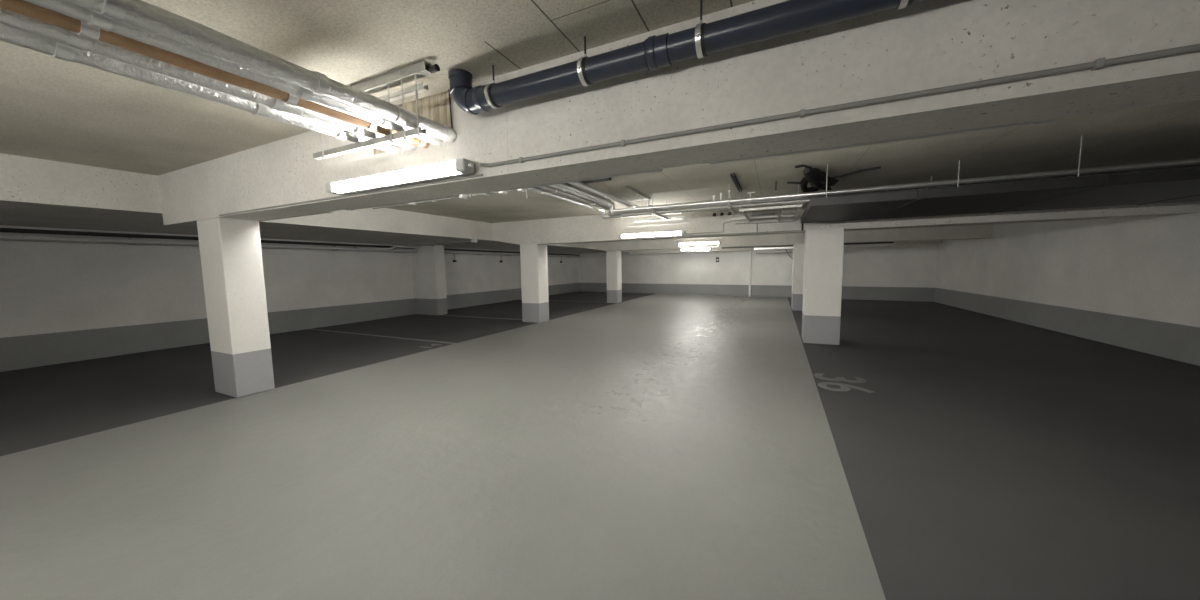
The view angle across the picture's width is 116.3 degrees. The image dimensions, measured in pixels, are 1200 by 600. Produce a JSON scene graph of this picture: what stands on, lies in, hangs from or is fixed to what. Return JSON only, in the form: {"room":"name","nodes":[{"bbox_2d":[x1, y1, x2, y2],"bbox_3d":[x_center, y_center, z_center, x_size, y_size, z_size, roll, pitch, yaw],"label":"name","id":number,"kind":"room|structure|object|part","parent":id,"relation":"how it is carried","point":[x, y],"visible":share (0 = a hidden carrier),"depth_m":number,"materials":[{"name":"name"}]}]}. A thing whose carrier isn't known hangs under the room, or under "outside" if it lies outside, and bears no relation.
{"room":"parking garage","nodes":[
{"label":"parking garage","id":0,"kind":"room"},
{"bbox_2d":[0,225,579,371],"bbox_3d":[-7.054,-0.935,12.736,0.250,3.400,26.788,2,6,25],"label":"wall","id":1,"kind":"structure","parent":0,"point":[61,301],"depth_m":7.90,"materials":[{"name":"white paint"}]},
{"bbox_2d":[0,228,414,248],"bbox_3d":[-8.547,-1.427,9.014,0.195,0.078,9.200,2,6,25],"label":"pipe","id":2,"kind":"object","parent":1,"relation":"attached to","point":[14,230],"visible":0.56,"depth_m":7.42,"materials":[{"name":"grey metal"}]},
{"bbox_2d":[0,234,417,252],"bbox_3d":[-8.477,-1.306,8.993,0.345,0.098,9.200,2,6,25],"label":"pipe","id":3,"kind":"object","parent":1,"relation":"attached to","point":[2,236],"visible":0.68,"depth_m":7.37,"materials":[{"name":"grey metal"}]},
{"bbox_2d":[444,248,579,255],"bbox_3d":[-3.898,-2.381,18.838,0.195,0.078,11.780,2,6,25],"label":"pipe","id":4,"kind":"object","parent":1,"relation":"attached to","point":[444,248],"visible":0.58,"depth_m":16.62,"materials":[{"name":"grey metal"}]},
{"bbox_2d":[444,251,581,257],"bbox_3d":[-3.829,-2.259,18.817,0.345,0.098,11.780,2,6,25],"label":"pipe","id":5,"kind":"object","parent":1,"relation":"attached to","point":[445,252],"visible":0.64,"depth_m":16.54,"materials":[{"name":"grey metal"}]},
{"bbox_2d":[0,153,628,253],"bbox_3d":[-5.207,-2.070,11.724,3.900,0.515,26.238,2,6,25],"label":"beam","id":6,"kind":"structure","parent":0,"point":[34,192],"depth_m":5.79,"materials":[{"name":"white paint"}]},
{"bbox_2d":[410,240,470,243],"bbox_3d":[-4.730,-1.736,11.110,2.322,0.065,0.059,1,5,18],"label":"conduit","id":7,"kind":"object","parent":6,"relation":"attached to","point":[464,240],"visible":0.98,"depth_m":11.09,"materials":[{"name":"grey plastic"}]},
{"bbox_2d":[411,244,447,314],"bbox_3d":[-6.057,-0.707,13.248,1.130,2.445,0.420,2,6,25],"label":"wall pier","id":8,"kind":"object","parent":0,"point":[429,277],"visible":0.93,"depth_m":13.03,"materials":[{"name":"white paint"}]},
{"bbox_2d":[355,245,419,249],"bbox_3d":[-6.768,-1.693,12.022,0.070,0.160,2.180,2,6,25],"label":"pipe","id":9,"kind":"object","parent":8,"relation":"attached to","point":[395,246],"visible":1,"depth_m":11.88,"materials":[{"name":"metal"}]},
{"bbox_2d":[538,186,620,215],"bbox_3d":[3.161,-1.564,3.909,8.886,0.233,4.807,2,6,25],"label":"ceiling pipe","id":10,"kind":"object","parent":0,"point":[548,188],"visible":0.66,"depth_m":6.62,"materials":[{"name":"metal"}]},
{"bbox_2d":[0,291,1199,599],"bbox_3d":[0.942,0.876,9.100,17.400,0.200,26.238,2,6,25],"label":"floor","id":11,"kind":"structure","parent":0,"point":[655,446],"depth_m":3.04,"materials":[{"name":"grey concrete"}]},
{"bbox_2d":[197,217,274,397],"bbox_3d":[-4.827,0.096,4.959,0.610,2.270,0.400,2,6,25],"label":"pillar","id":12,"kind":"structure","parent":11,"relation":"on","point":[230,248],"depth_m":4.80,"materials":[{"name":"white paint"}]},
{"bbox_2d":[311,329,454,343],"bbox_3d":[-5.594,0.868,9.189,5.500,0.003,0.090,2,6,25],"label":"parking line","id":13,"kind":"object","parent":11,"relation":"on","point":[311,329],"visible":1,"depth_m":8.98,"materials":[{"name":"grey paint"}]},
{"bbox_2d":[441,315,521,319],"bbox_3d":[-3.862,0.571,12.205,3.790,0.003,0.150,2,6,25],"label":"parking line","id":14,"kind":"object","parent":11,"relation":"on","point":[441,315],"visible":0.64,"depth_m":12.18,"materials":[{"name":"grey paint"}]},
{"bbox_2d":[520,244,548,322],"bbox_3d":[-1.934,-0.498,11.073,0.610,2.270,0.520,2,6,25],"label":"pillar","id":15,"kind":"structure","parent":11,"relation":"on","point":[533,257],"depth_m":10.86,"materials":[{"name":"white paint"}]},
{"bbox_2d":[606,251,621,302],"bbox_3d":[0.621,-1.018,16.427,0.510,2.270,0.510,2,6,25],"label":"pillar","id":16,"kind":"structure","parent":11,"relation":"on","point":[613,258],"depth_m":16.21,"materials":[{"name":"white paint"}]},
{"bbox_2d":[791,243,804,310],"bbox_3d":[7.094,-0.814,13.056,0.620,2.270,1.100,2,6,25],"label":"pillar","id":17,"kind":"structure","parent":11,"relation":"on","point":[798,249],"depth_m":12.64,"materials":[{"name":"white paint"}]},
{"bbox_2d":[802,227,843,344],"bbox_3d":[4.506,-0.283,7.586,0.620,2.270,0.650,2,6,25],"label":"pillar","id":18,"kind":"structure","parent":11,"relation":"on","point":[824,247],"depth_m":7.30,"materials":[{"name":"white paint"}]},
{"bbox_2d":[814,373,873,392],"bbox_3d":[3.238,1.110,4.981,0.614,0.002,0.782,2,6,25],"label":"painted number","id":19,"kind":"object","parent":11,"relation":"on","point":[844,387],"visible":1,"depth_m":4.96,"materials":[{"name":"white paint"}]},
{"bbox_2d":[0,0,1199,222],"bbox_3d":[0.893,-2.286,8.816,17.400,0.250,26.238,2,6,25],"label":"ceiling","id":20,"kind":"structure","parent":0,"point":[53,109],"depth_m":3.21,"materials":[{"name":"concrete"}]},
{"bbox_2d":[313,60,439,159],"bbox_3d":[-1.692,-1.347,2.752,1.430,0.458,0.090,2,6,25],"label":"hanger","id":21,"kind":"object","parent":20,"relation":"hanging from","point":[418,70],"visible":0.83,"depth_m":2.61,"materials":[{"name":"metal"}]},
{"bbox_2d":[0,24,401,154],"bbox_3d":[-2.894,-1.028,0.603,0.117,0.114,5.601,2,6,25],"label":"insulated pipe","id":22,"kind":"object","parent":21,"relation":"on","point":[11,35],"visible":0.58,"depth_m":1.91,"materials":[{"name":"metal"}]},
{"bbox_2d":[0,8,416,150],"bbox_3d":[-2.713,-1.023,0.519,0.114,0.114,5.601,2,6,25],"label":"insulated pipe","id":23,"kind":"object","parent":21,"relation":"on","point":[8,18],"visible":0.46,"depth_m":1.77,"materials":[{"name":"metal"}]},
{"bbox_2d":[0,0,429,147],"bbox_3d":[-2.577,-1.008,0.456,0.090,0.090,5.601,2,6,25],"label":"insulated pipe","id":24,"kind":"object","parent":21,"relation":"on","point":[22,7],"visible":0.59,"depth_m":1.72,"materials":[{"name":"metal"}]},
{"bbox_2d":[24,0,442,145],"bbox_3d":[-2.451,-1.007,0.396,0.097,0.096,5.601,2,6,25],"label":"insulated pipe","id":25,"kind":"object","parent":21,"relation":"on","point":[93,18],"visible":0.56,"depth_m":1.69,"materials":[{"name":"metal"}]},
{"bbox_2d":[66,0,456,142],"bbox_3d":[-2.325,-1.011,0.336,0.111,0.110,5.600,2,6,25],"label":"insulated pipe","id":26,"kind":"object","parent":21,"relation":"on","point":[153,18],"visible":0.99,"depth_m":1.72,"materials":[{"name":"metal"}]},
{"bbox_3d":[-2.216,-1.352,2.966,0.009,0.430,0.009,-1,5,3],"label":"rod","id":27,"kind":"part","parent":21,"relation":"part of","materials":[{"name":"metal"}]},
{"bbox_3d":[-1.474,-1.332,2.617,0.009,0.430,0.009,-6,7,-42],"label":"rod","id":28,"kind":"part","parent":21,"relation":"part of","materials":[{"name":"metal"}]},
{"bbox_3d":[-1.350,-1.329,2.559,0.009,0.430,0.009,-6,7,-42],"label":"rod","id":29,"kind":"part","parent":21,"relation":"part of","materials":[{"name":"metal"}]},
{"bbox_3d":[-1.226,-1.325,2.500,0.009,0.430,0.009,-1,5,3],"label":"rod","id":30,"kind":"part","parent":21,"relation":"part of","materials":[{"name":"metal"}]},
{"bbox_2d":[372,189,525,208],"bbox_3d":[-3.000,-1.893,7.001,4.081,0.090,0.143,2,6,25],"label":"conduit","id":31,"kind":"object","parent":20,"relation":"attached to","point":[471,195],"visible":0.58,"depth_m":6.71,"materials":[{"name":"grey plastic"}]},
{"bbox_2d":[448,89,452,128],"bbox_3d":[-1.131,-1.441,2.824,0.017,0.290,0.014,-1,5,3],"label":"cable","id":32,"kind":"object","parent":20,"relation":"hanging from","point":[448,89],"visible":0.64,"depth_m":2.82,"materials":[{"name":"grey metal"}]},
{"bbox_2d":[484,63,501,108],"bbox_3d":[-0.706,-1.431,2.494,0.044,0.275,0.172,2,6,25],"label":"clamp","id":33,"kind":"object","parent":20,"relation":"attached to","point":[487,92],"visible":0.63,"depth_m":2.46,"materials":[{"name":"grey metal"}]},
{"bbox_2d":[537,178,611,188],"bbox_3d":[-0.485,-1.834,5.771,1.320,0.060,0.300,2,6,25],"label":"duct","id":34,"kind":"object","parent":20,"relation":"attached to","point":[603,179],"visible":0.16,"depth_m":5.62,"materials":[{"name":"grey metal"}]},
{"bbox_2d":[577,34,592,86],"bbox_3d":[-0.082,-1.414,2.200,0.044,0.275,0.172,2,6,25],"label":"clamp","id":35,"kind":"object","parent":20,"relation":"attached to","point":[580,63],"visible":0.62,"depth_m":2.16,"materials":[{"name":"metal"}]},
{"bbox_3d":[-0.088,-1.492,2.195,0.010,0.110,0.010,-1,5,3],"label":"rod","id":36,"kind":"part","parent":35,"relation":"part of","materials":[{"name":"grey metal"}]},
{"bbox_2d":[569,181,655,215],"bbox_3d":[-0.023,-1.805,6.238,0.090,0.089,6.330,2,6,25],"label":"ceiling pipe","id":37,"kind":"object","parent":20,"relation":"hanging from","point":[579,184],"visible":0.36,"depth_m":6.30,"materials":[{"name":"metal"}]},
{"bbox_2d":[600,192,646,202],"bbox_3d":[0.453,-1.975,7.146,0.647,0.058,0.900,2,6,25],"label":"basket tray","id":38,"kind":"object","parent":20,"relation":"attached to","point":[626,194],"visible":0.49,"depth_m":7.08,"materials":[{"name":"metal"}]},
{"bbox_2d":[625,186,650,205],"bbox_3d":[0.714,-1.873,6.838,0.050,0.215,1.250,2,6,25],"label":"rail","id":39,"kind":"object","parent":20,"relation":"attached to","point":[629,188],"visible":0.87,"depth_m":6.78,"materials":[{"name":"metal"}]},
{"bbox_2d":[651,192,667,219],"bbox_3d":[1.176,-1.828,7.329,0.041,0.405,1.080,2,6,25],"label":"hanger","id":40,"kind":"object","parent":20,"relation":"hanging from","point":[652,212],"visible":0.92,"depth_m":7.14,"materials":[{"name":"metal"}]},
{"bbox_2d":[621,199,809,216],"bbox_3d":[4.290,-1.641,5.851,8.500,0.090,0.090,2,6,25],"label":"ceiling pipe","id":41,"kind":"object","parent":40,"relation":"on","point":[801,201],"visible":0.34,"depth_m":6.80,"materials":[{"name":"silver metal"}]},
{"bbox_2d":[448,0,923,114],"bbox_3d":[1.673,-1.364,1.375,6.011,0.281,0.164,2,6,25],"label":"drain pipe","id":42,"kind":"object","parent":20,"relation":"attached to","point":[790,16],"visible":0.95,"depth_m":1.95,"materials":[{"name":"blue plastic"}]},
{"bbox_2d":[448,69,472,82],"bbox_3d":[-0.975,-1.552,2.609,0.162,0.045,0.162,2,6,25],"label":"socket","id":43,"kind":"object","parent":42,"relation":"attached to","point":[453,74],"depth_m":2.55,"materials":[{"name":"blue plastic"}]},
{"bbox_2d":[472,85,493,111],"bbox_3d":[-0.773,-1.370,2.531,0.120,0.160,0.160,2,6,25],"label":"socket","id":44,"kind":"object","parent":42,"relation":"attached to","point":[479,102],"depth_m":2.48,"materials":[{"name":"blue plastic"}]},
{"bbox_2d":[645,33,671,70],"bbox_3d":[0.322,-1.341,2.017,0.120,0.160,0.160,2,6,25],"label":"socket","id":45,"kind":"object","parent":42,"relation":"attached to","point":[658,53],"depth_m":1.96,"materials":[{"name":"blue plastic"}]},
{"bbox_2d":[695,0,707,58],"bbox_3d":[0.524,-1.397,1.915,0.044,0.275,0.172,2,6,25],"label":"clamp","id":46,"kind":"object","parent":20,"relation":"attached to","point":[699,28],"visible":0.87,"depth_m":1.88,"materials":[{"name":"metal"}]},
{"bbox_3d":[0.518,-1.476,1.910,0.010,0.110,0.010,-1,5,3],"label":"rod","id":47,"kind":"part","parent":46,"relation":"part of","materials":[{"name":"grey metal"}]},
{"bbox_2d":[728,184,735,214],"bbox_3d":[2.397,-1.796,6.754,0.041,0.405,1.080,2,6,25],"label":"hanger","id":48,"kind":"object","parent":20,"relation":"hanging from","point":[730,208],"visible":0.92,"depth_m":6.47,"materials":[{"name":"metal"}]},
{"bbox_2d":[731,173,741,191],"bbox_3d":[2.253,-1.834,6.141,0.050,0.215,1.400,2,6,25],"label":"rail","id":49,"kind":"object","parent":20,"relation":"attached to","point":[734,178],"visible":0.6,"depth_m":5.95,"materials":[{"name":"grey metal"}]},
{"bbox_2d":[730,181,801,221],"bbox_3d":[3.155,-1.828,7.236,1.260,0.450,1.840,2,6,25],"label":"frame","id":50,"kind":"object","parent":20,"relation":"hanging from","point":[743,211],"visible":0.91,"depth_m":6.59,"materials":[{"name":"metal"}]},
{"bbox_3d":[2.909,-1.652,7.381,0.041,0.041,1.820,2,6,25],"label":"rail","id":51,"kind":"part","parent":50,"relation":"part of","materials":[{"name":"metal"}]},
{"bbox_3d":[3.434,-1.618,7.136,0.041,0.041,1.820,2,6,25],"label":"rail","id":52,"kind":"part","parent":50,"relation":"part of","materials":[{"name":"metal"}]},
{"bbox_3d":[3.706,-1.610,7.008,0.041,0.041,1.820,2,6,25],"label":"rail","id":53,"kind":"part","parent":50,"relation":"part of","materials":[{"name":"metal"}]},
{"bbox_2d":[547,165,1199,213],"bbox_3d":[3.187,-1.551,3.762,8.712,0.225,4.563,2,6,25],"label":"ceiling pipe","id":54,"kind":"object","parent":50,"relation":"attached to","point":[1191,166],"visible":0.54,"depth_m":5.62,"materials":[{"name":"metal"}]},
{"bbox_2d":[722,242,892,248],"bbox_3d":[8.124,-2.513,15.124,6.100,0.648,0.060,2,6,25],"label":"ceiling pipe","id":55,"kind":"object","parent":20,"relation":"hanging from","point":[868,242],"visible":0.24,"depth_m":15.37,"materials":[{"name":"grey metal"}]},
{"bbox_2d":[754,243,895,249],"bbox_3d":[8.603,-2.408,14.575,4.760,0.774,0.120,2,6,25],"label":"ceiling pipe","id":56,"kind":"object","parent":20,"relation":"hanging from","point":[890,244],"visible":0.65,"depth_m":14.13,"materials":[{"name":"grey metal"}]},
{"bbox_2d":[787,165,880,192],"bbox_3d":[3.247,-1.803,5.675,1.321,0.238,1.036,-2,5,-9],"label":"cable coil","id":57,"kind":"object","parent":20,"relation":"hanging from","point":[815,177],"visible":0.98,"depth_m":5.45,"materials":[{"name":"black plastic"}]},
{"bbox_2d":[896,0,912,9],"bbox_3d":[1.284,-1.377,1.558,0.044,0.275,0.172,2,6,25],"label":"clamp","id":58,"kind":"object","parent":20,"relation":"attached to","point":[903,3],"visible":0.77,"depth_m":1.56,"materials":[{"name":"metal"}]},
{"bbox_2d":[931,160,959,186],"bbox_3d":[5.066,-1.724,5.498,0.041,0.405,1.080,2,6,25],"label":"hanger","id":59,"kind":"object","parent":20,"relation":"hanging from","point":[959,160],"visible":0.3,"depth_m":5.04,"materials":[{"name":"metal"}]},
{"bbox_3d":[4.853,-1.680,5.048,0.011,0.405,0.011,-1,5,3],"label":"rod","id":60,"kind":"part","parent":59,"relation":"part of","materials":[{"name":"metal"}]},
{"bbox_2d":[801,135,1199,222],"bbox_3d":[5.786,-1.619,5.143,5.190,0.573,2.415,2,6,25],"label":"duct","id":61,"kind":"object","parent":20,"relation":"hanging from","point":[1175,185],"visible":0.91,"depth_m":4.79,"materials":[{"name":"grey metal"}]},
{"bbox_3d":[3.124,-1.639,5.137,0.011,0.450,0.011,-6,7,-42],"label":"rod","id":62,"kind":"part","parent":61,"relation":"part of","materials":[{"name":"metal"}]},
{"bbox_3d":[5.295,-1.581,4.115,0.011,0.450,0.011,-1,5,3],"label":"rod","id":63,"kind":"part","parent":61,"relation":"part of","materials":[{"name":"metal"}]},
{"bbox_2d":[579,244,937,301],"bbox_3d":[5.997,-1.760,19.692,17.637,3.400,0.247,3,6,34],"label":"wall","id":64,"kind":"structure","parent":0,"point":[901,272],"depth_m":18.35,"materials":[{"name":"white paint"}]},
{"bbox_2d":[749,251,751,295],"bbox_3d":[7.461,-1.311,18.529,0.110,2.270,0.107,2,6,25],"label":"downpipe","id":65,"kind":"object","parent":64,"relation":"attached to","point":[750,252],"visible":1,"depth_m":18.48,"materials":[{"name":"white plastic"}]},
{"bbox_2d":[629,240,942,254],"bbox_3d":[7.469,-2.761,18.181,13.723,0.680,0.445,3,6,34],"label":"beam","id":66,"kind":"structure","parent":64,"relation":"attached to","point":[635,252],"depth_m":18.37,"materials":[{"name":"white paint"}]},
{"bbox_2d":[647,249,749,252],"bbox_3d":[4.953,-2.589,19.541,5.462,0.183,0.056,3,6,34],"label":"pipe","id":67,"kind":"object","parent":66,"relation":"attached to","point":[744,249],"visible":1,"depth_m":19.30,"materials":[{"name":"white metal"}]},
{"bbox_2d":[934,212,1199,365],"bbox_3d":[8.348,-0.390,4.032,0.250,3.400,24.144,2,6,25],"label":"wall","id":68,"kind":"structure","parent":0,"point":[1129,283],"depth_m":7.42,"materials":[{"name":"white paint"}]},
{"bbox_2d":[618,231,685,238],"bbox_3d":[1.246,-1.592,9.112,1.730,0.107,0.140,2,6,25],"label":"lamp","id":69,"kind":"object","parent":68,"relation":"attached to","point":[671,233],"visible":1,"depth_m":9.04,"materials":[{"name":"grey plastic"}]},
{"bbox_2d":[622,232,680,237],"bbox_3d":[1.229,-1.587,9.076,1.500,0.084,0.045,2,6,25],"label":"diffuser","id":70,"kind":"object","parent":69,"relation":"attached to","point":[654,234],"depth_m":9.06,"materials":[{"name":"white plastic"}]},
{"bbox_2d":[626,222,689,226],"bbox_3d":[1.390,-1.830,9.076,1.600,0.020,0.020,2,6,25],"label":"conduit","id":71,"kind":"object","parent":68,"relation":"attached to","point":[686,222],"visible":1,"depth_m":9.05,"materials":[{"name":"white plastic"}]},
{"bbox_2d":[524,187,806,218],"bbox_3d":[3.103,-1.578,4.080,9.136,0.233,5.067,2,6,25],"label":"ceiling pipe","id":72,"kind":"object","parent":68,"relation":"attached to","point":[533,189],"visible":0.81,"depth_m":6.87,"materials":[{"name":"metal"}]},
{"bbox_2d":[158,0,1199,226],"bbox_3d":[0.057,-1.241,2.518,13.500,0.680,0.400,2,6,25],"label":"beam","id":73,"kind":"structure","parent":68,"relation":"attached to","point":[926,44],"depth_m":1.94,"materials":[{"name":"white paint"}]},
{"bbox_2d":[259,211,333,221],"bbox_3d":[-3.941,-1.093,4.718,1.730,0.107,0.140,2,6,25],"label":"conduit","id":74,"kind":"object","parent":73,"relation":"attached to","point":[330,211],"visible":0.23,"depth_m":4.61,"materials":[{"name":"grey"}]},
{"bbox_2d":[219,174,482,215],"bbox_3d":[-2.732,-0.974,3.630,4.120,0.015,0.016,2,6,25],"label":"conduit","id":75,"kind":"object","parent":73,"relation":"attached to","point":[477,175],"visible":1,"depth_m":3.31,"materials":[{"name":"grey plastic"}]},
{"bbox_2d":[326,158,473,194],"bbox_3d":[-1.698,-1.000,3.077,1.730,0.107,0.140,2,6,25],"label":"lamp","id":76,"kind":"object","parent":73,"relation":"attached to","point":[458,167],"visible":1,"depth_m":2.97,"materials":[{"name":"white translucent plastic"},{"name":"light grey plastic"}]},
{"bbox_2d":[334,160,454,182],"bbox_3d":[-1.702,-1.046,3.066,1.540,0.010,0.046,2,6,25],"label":"diffuser","id":77,"kind":"object","parent":76,"relation":"attached to","point":[451,161],"depth_m":3.00,"materials":[{"name":"white plastic"}]},
{"bbox_2d":[346,195,458,210],"bbox_3d":[-2.132,-1.044,3.867,1.730,0.107,0.140,2,6,25],"label":"conduit","id":78,"kind":"object","parent":73,"relation":"attached to","point":[455,196],"visible":0.26,"depth_m":3.77,"materials":[{"name":"grey metal"}]},
{"bbox_2d":[481,169,662,193],"bbox_3d":[-0.323,-0.995,3.016,1.730,0.107,0.140,2,6,25],"label":"conduit","id":79,"kind":"object","parent":73,"relation":"attached to","point":[657,170],"visible":0.21,"depth_m":2.92,"materials":[{"name":"grey metal"}]},
{"bbox_2d":[680,248,711,250],"bbox_3d":[4.966,-2.633,19.400,1.690,0.107,0.140,2,6,25],"label":"lamp","id":80,"kind":"object","parent":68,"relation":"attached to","point":[692,249],"visible":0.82,"depth_m":19.36,"materials":[{"name":"grey plastic"}]},
{"bbox_2d":[676,241,720,245],"bbox_3d":[3.821,-2.182,14.455,1.730,0.107,0.140,2,6,25],"label":"lamp","id":81,"kind":"object","parent":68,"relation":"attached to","point":[718,242],"visible":1,"depth_m":14.40,"materials":[{"name":"grey plastic"}]},
{"bbox_2d":[679,242,717,245],"bbox_3d":[3.804,-2.176,14.420,1.500,0.084,0.045,2,6,25],"label":"diffuser","id":82,"kind":"object","parent":81,"relation":"attached to","point":[695,243],"depth_m":14.40,"materials":[{"name":"white plastic"}]},
{"bbox_2d":[686,222,729,233],"bbox_3d":[2.479,-1.654,8.578,1.001,0.235,0.020,2,6,25],"label":"conduit","id":83,"kind":"object","parent":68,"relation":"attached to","point":[726,222],"visible":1,"depth_m":8.54,"materials":[{"name":"grey plastic"}]},
{"bbox_2d":[684,230,804,236],"bbox_3d":[3.125,-1.481,8.295,2.520,0.018,0.018,2,6,25],"label":"conduit","id":84,"kind":"object","parent":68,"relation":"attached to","point":[792,230],"visible":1,"depth_m":8.25,"materials":[{"name":"grey plastic"}]},
{"bbox_2d":[751,211,774,219],"bbox_3d":[3.459,-1.786,7.896,0.450,0.100,0.380,2,6,25],"label":"junction box","id":85,"kind":"object","parent":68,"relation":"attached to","point":[758,214],"visible":0.67,"depth_m":7.74,"materials":[{"name":"grey plastic"}]},
{"bbox_2d":[735,221,795,223],"bbox_3d":[3.563,-1.672,8.063,1.200,0.040,0.020,2,6,25],"label":"conduit","id":86,"kind":"object","parent":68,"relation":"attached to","point":[784,221],"visible":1,"depth_m":8.04,"materials":[{"name":"grey plastic"}]},
{"bbox_2d":[584,224,992,250],"bbox_3d":[5.490,-2.355,13.999,13.500,0.680,0.500,2,6,25],"label":"beam","id":87,"kind":"structure","parent":68,"relation":"attached to","point":[967,231],"depth_m":13.06,"materials":[{"name":"white paint"}]},
{"bbox_2d":[480,44,1199,166],"bbox_3d":[2.106,-0.899,1.321,6.558,0.034,0.069,2,6,25],"label":"conduit","id":88,"kind":"object","parent":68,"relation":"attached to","point":[1099,63],"visible":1,"depth_m":1.69,"materials":[{"name":"grey plastic"}]},
{"bbox_2d":[492,201,1199,244],"bbox_3d":[2.955,-1.835,8.641,13.500,0.680,0.520,2,6,25],"label":"beam","id":89,"kind":"structure","parent":68,"relation":"attached to","point":[589,228],"depth_m":8.30,"materials":[{"name":"white paint"}]},
{"bbox_2d":[635,216,686,221],"bbox_3d":[1.452,-1.949,8.991,1.285,0.078,0.068,2,6,25],"label":"corrugated hose","id":90,"kind":"object","parent":89,"relation":"attached to","point":[676,217],"visible":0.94,"depth_m":8.97,"materials":[{"name":"metal"}]},
{"bbox_2d":[555,158,1199,212],"bbox_3d":[3.195,-1.540,3.638,8.592,0.225,4.343,2,6,25],"label":"ceiling pipe","id":91,"kind":"object","parent":68,"relation":"attached to","point":[1188,162],"visible":0.91,"depth_m":5.31,"materials":[{"name":"metal"}]},
{"bbox_2d":[747,192,753,201],"bbox_3d":[2.543,-1.730,6.292,0.110,0.152,0.092,2,6,25],"label":"valve","id":92,"kind":"object","parent":91,"relation":"on","point":[751,198],"visible":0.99,"depth_m":6.26,"materials":[{"name":"metal"}]},
{"bbox_2d":[709,118,1058,165],"bbox_3d":[1.486,-0.947,2.164,1.730,0.107,0.140,2,6,25],"label":"pipe","id":93,"kind":"object","parent":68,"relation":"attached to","point":[1046,121],"visible":0.2,"depth_m":2.06,"materials":[{"name":"grey metal"}]}
]}

